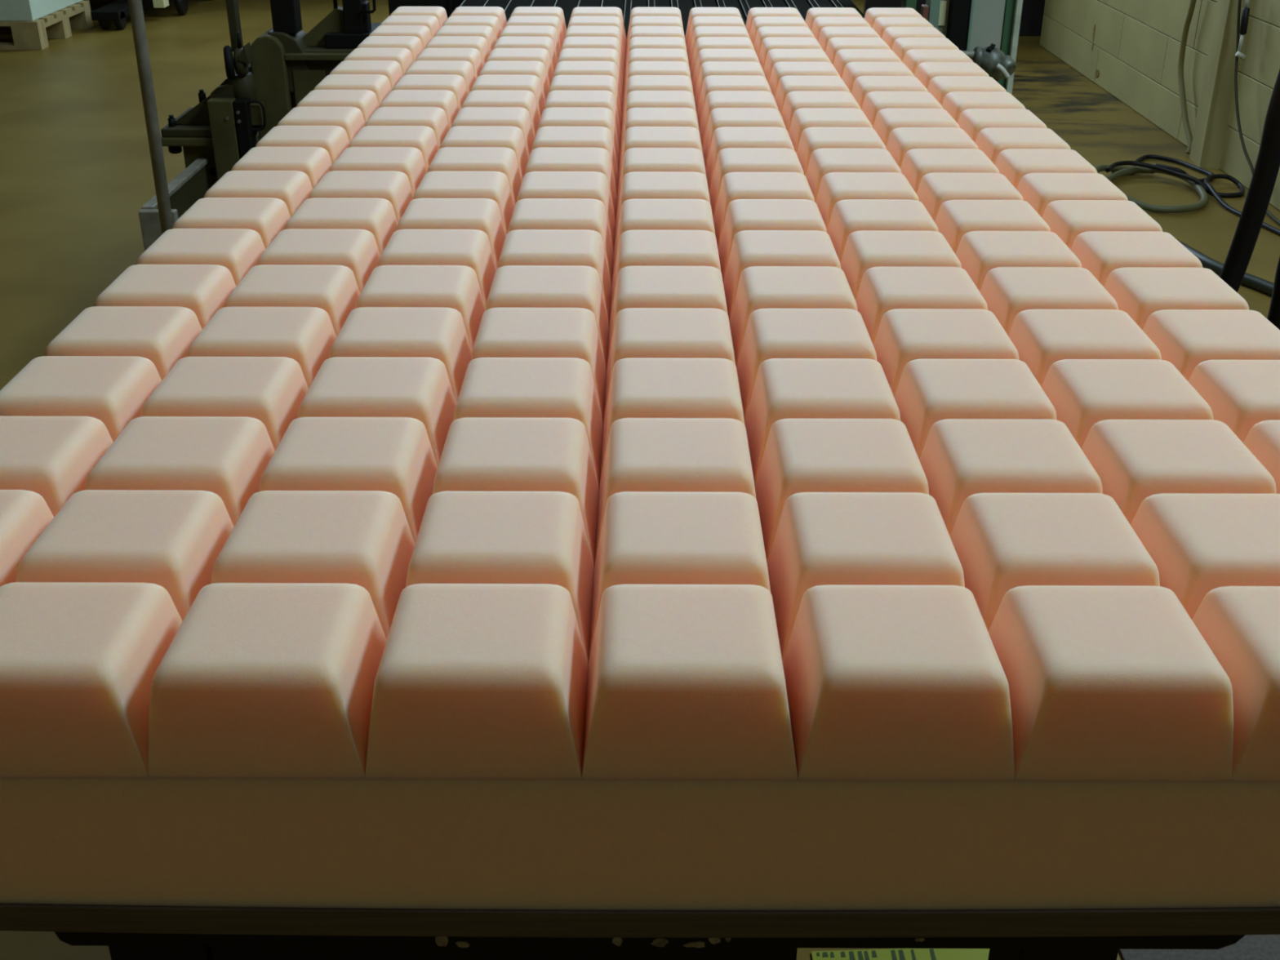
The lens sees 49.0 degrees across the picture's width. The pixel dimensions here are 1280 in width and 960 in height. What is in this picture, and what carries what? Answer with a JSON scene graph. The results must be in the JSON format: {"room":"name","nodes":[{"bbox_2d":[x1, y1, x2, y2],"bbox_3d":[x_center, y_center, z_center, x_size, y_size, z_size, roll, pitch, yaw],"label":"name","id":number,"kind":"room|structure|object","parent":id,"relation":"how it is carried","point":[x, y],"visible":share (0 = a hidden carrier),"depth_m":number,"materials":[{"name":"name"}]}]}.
{"room":"factory floor","nodes":[
{"label":"factory floor","id":0,"kind":"room"},
{"bbox_2d":[0,0,1279,959],"bbox_3d":[-2.123,-0.440,4.007,10.600,0.120,14.500,0,27,0],"label":"floor","id":1,"kind":"structure","parent":0,"point":[77,175],"depth_m":5.59,"materials":[{"name":"paint"}]},
{"bbox_2d":[0,0,93,49],"bbox_3d":[-3.844,-2.581,7.949,1.200,0.144,0.800,0,27,0],"label":"wooden pallet","id":2,"kind":"object","parent":1,"relation":"on","point":[26,35],"visible":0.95,"depth_m":7.77,"materials":[{"name":"brown wood"}]},
{"bbox_2d":[0,0,83,21],"bbox_3d":[-3.843,-3.438,7.539,1.138,1.756,0.780,0,27,0],"label":"foam block","id":3,"kind":"object","parent":2,"relation":"on","point":[10,10],"visible":1,"depth_m":7.58,"materials":[{"name":"white"}]},
{"bbox_2d":[90,0,145,29],"bbox_3d":[-3.093,-2.764,8.353,0.160,0.109,0.490,0,27,0],"label":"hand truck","id":4,"kind":"object","parent":1,"relation":"on","point":[117,11],"visible":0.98,"depth_m":8.18,"materials":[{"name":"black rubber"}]},
{"bbox_2d":[128,0,173,234],"bbox_3d":[-1.048,-1.090,2.837,0.080,2.100,0.079,0,27,0],"label":"pole","id":5,"kind":"object","parent":1,"relation":"on","point":[135,7],"visible":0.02,"depth_m":2.98,"materials":[{"name":"metal"}]},
{"bbox_2d":[152,0,187,14],"bbox_3d":[-2.979,-3.826,8.584,1.362,1.800,1.080,0,27,0],"label":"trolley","id":6,"kind":"object","parent":1,"relation":"on","point":[181,6],"visible":0.58,"depth_m":8.61,"materials":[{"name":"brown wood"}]},
{"bbox_2d":[138,158,208,251],"bbox_3d":[-1.126,-0.540,3.585,0.085,0.444,0.490,0,27,0],"label":"beam","id":7,"kind":"structure","parent":1,"relation":"on","point":[191,185],"depth_m":3.49,"materials":[{"name":"metal"}]},
{"bbox_2d":[160,0,381,188],"bbox_3d":[-0.868,-1.365,3.606,0.775,1.900,0.379,0,27,0],"label":"machine","id":8,"kind":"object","parent":1,"relation":"on","point":[270,76],"depth_m":3.65,"materials":[{"name":"green paint"}]},
{"bbox_2d":[387,0,452,18],"bbox_3d":[-0.751,-1.834,4.869,0.185,1.600,0.500,0,27,0],"label":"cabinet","id":9,"kind":"object","parent":1,"relation":"on","point":[393,5],"visible":0.02,"depth_m":4.71,"materials":[{"name":"black metal"}]},
{"bbox_2d":[451,0,463,12],"bbox_3d":[-0.029,-1.599,4.852,1.220,1.200,0.340,0,27,0],"label":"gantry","id":10,"kind":"object","parent":1,"relation":"on","point":[455,3],"visible":0.02,"depth_m":4.77,"materials":[{"name":"black metal"}]},
{"bbox_2d":[53,931,1245,959],"bbox_3d":[0.004,0.156,1.766,0.600,0.845,1.971,0,27,0],"label":"work table","id":11,"kind":"object","parent":1,"relation":"on","point":[122,946],"visible":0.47,"depth_m":0.70,"materials":[{"name":"black metal"}]},
{"bbox_2d":[0,902,1279,937],"bbox_3d":[0.025,-0.242,1.589,0.960,0.024,2.027,0,27,0],"label":"table edge","id":12,"kind":"object","parent":11,"relation":"on","point":[13,917],"visible":0.1,"depth_m":0.69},
{"bbox_2d":[0,6,1279,910],"bbox_3d":[0.025,-0.301,1.543,0.900,0.138,1.992,0,27,0],"label":"mattress","id":13,"kind":"object","parent":12,"relation":"on","point":[765,463],"visible":1,"depth_m":0.76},
{"bbox_2d":[459,0,864,39],"bbox_3d":[0.048,-0.836,3.752,1.040,0.828,2.290,0,27,0],"label":"conveyor","id":14,"kind":"object","parent":1,"relation":"on","point":[626,6],"visible":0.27,"depth_m":3.60,"materials":[{"name":"black"}]},
{"bbox_2d":[811,948,989,959],"bbox_3d":[0.346,0.676,1.669,0.252,0.003,0.329,0,27,0],"label":"printed sheet","id":15,"kind":"object","parent":1,"relation":"on","point":[885,953],"visible":0.94,"depth_m":1.80,"materials":[{"name":"yellow paper"}]},
{"bbox_2d":[901,0,1022,93],"bbox_3d":[0.739,-1.275,3.436,0.460,1.900,0.357,0,27,0],"label":"machine","id":16,"kind":"object","parent":1,"relation":"on","point":[969,24],"visible":0.17,"depth_m":3.60,"materials":[{"name":"green paint"}]},
{"bbox_2d":[961,43,1016,83],"bbox_3d":[0.850,-1.040,3.557,0.197,0.130,0.086,8,28,15],"label":"clamp","id":17,"kind":"object","parent":16,"relation":"attached to","point":[998,65],"visible":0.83,"depth_m":3.52,"materials":[{"name":"metal"}]},
{"bbox_2d":[1094,164,1208,213],"bbox_3d":[1.810,-1.063,5.064,0.428,0.058,0.553,0,27,0],"label":"coiled hose","id":18,"kind":"object","parent":1,"relation":"on","point":[1120,171],"visible":0.62,"depth_m":4.98,"materials":[{"name":"rubber"}]},
{"bbox_2d":[1111,154,1213,182],"bbox_3d":[2.013,-1.193,5.319,0.333,0.066,0.359,20,33,35],"label":"cable","id":19,"kind":"object","parent":1,"relation":"on","point":[1202,171],"visible":0.52,"depth_m":5.39,"materials":[{"name":"black rubber"}]},
{"bbox_2d":[1105,160,1279,235],"bbox_3d":[1.949,-0.936,4.797,0.514,0.077,0.974,0,27,0],"label":"cable","id":20,"kind":"object","parent":1,"relation":"on","point":[1209,188],"visible":0.98,"depth_m":5.08,"materials":[{"name":"black rubber"}]},
{"bbox_2d":[1118,934,1279,959],"bbox_3d":[1.244,0.663,1.700,1.255,0.006,1.200,0,27,0],"label":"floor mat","id":21,"kind":"object","parent":1,"relation":"on","point":[1250,947],"visible":0.02,"depth_m":1.80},
{"bbox_2d":[1162,231,1273,295],"bbox_3d":[1.707,-0.743,4.455,0.086,0.035,1.677,-8,28,-15],"label":"hose","id":22,"kind":"object","parent":1,"relation":"on","point":[1249,280],"visible":0.35,"depth_m":4.15,"materials":[{"name":"grey rubber"}]},
{"bbox_2d":[1219,69,1279,329],"bbox_3d":[0.917,-0.365,2.079,0.286,1.503,0.033,0,27,0],"label":"metal post","id":23,"kind":"object","parent":1,"relation":"on","point":[1267,166],"visible":0.33,"depth_m":2.05,"materials":[{"name":"black metal"}]},
{"bbox_2d":[1040,0,1279,210],"bbox_3d":[2.298,-1.603,1.764,0.162,4.000,11.560,0,27,0],"label":"wall","id":24,"kind":"structure","parent":0,"point":[1130,49],"depth_m":5.94,"materials":[{"name":"yellow"}]},
{"bbox_2d":[1177,0,1196,154],"bbox_3d":[2.178,-1.928,5.397,0.032,1.294,0.299,0,27,0],"label":"hose","id":25,"kind":"object","parent":24,"relation":"hanging from","point":[1193,2],"visible":0.98,"depth_m":5.62,"materials":[{"name":"grey"}]},
{"bbox_2d":[1189,0,1251,169],"bbox_3d":[2.203,-3.013,4.559,0.085,4.000,0.180,0,27,0],"label":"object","id":26,"kind":"structure","parent":24,"relation":"attached to","point":[1218,84],"depth_m":5.30,"materials":[{"name":"paint"}]},
{"bbox_2d":[1234,0,1279,225],"bbox_3d":[2.160,-1.491,4.647,0.038,1.198,1.006,1,27,1],"label":"hanging cable","id":27,"kind":"object","parent":24,"relation":"hanging from","point":[1242,28],"visible":0.79,"depth_m":5.05,"materials":[{"name":"rubber"}]},
{"bbox_3d":[3.242,-2.262,3.076,0.120,4.000,14.500,0,27,0],"label":"wall","id":28,"kind":"structure","parent":0,"visible":0},
{"bbox_2d":[863,0,1044,35],"bbox_3d":[2.239,-3.730,7.535,1.900,2.600,0.060,0,27,0],"label":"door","id":29,"kind":"structure","parent":28,"relation":"in","point":[1033,11],"depth_m":8.03,"materials":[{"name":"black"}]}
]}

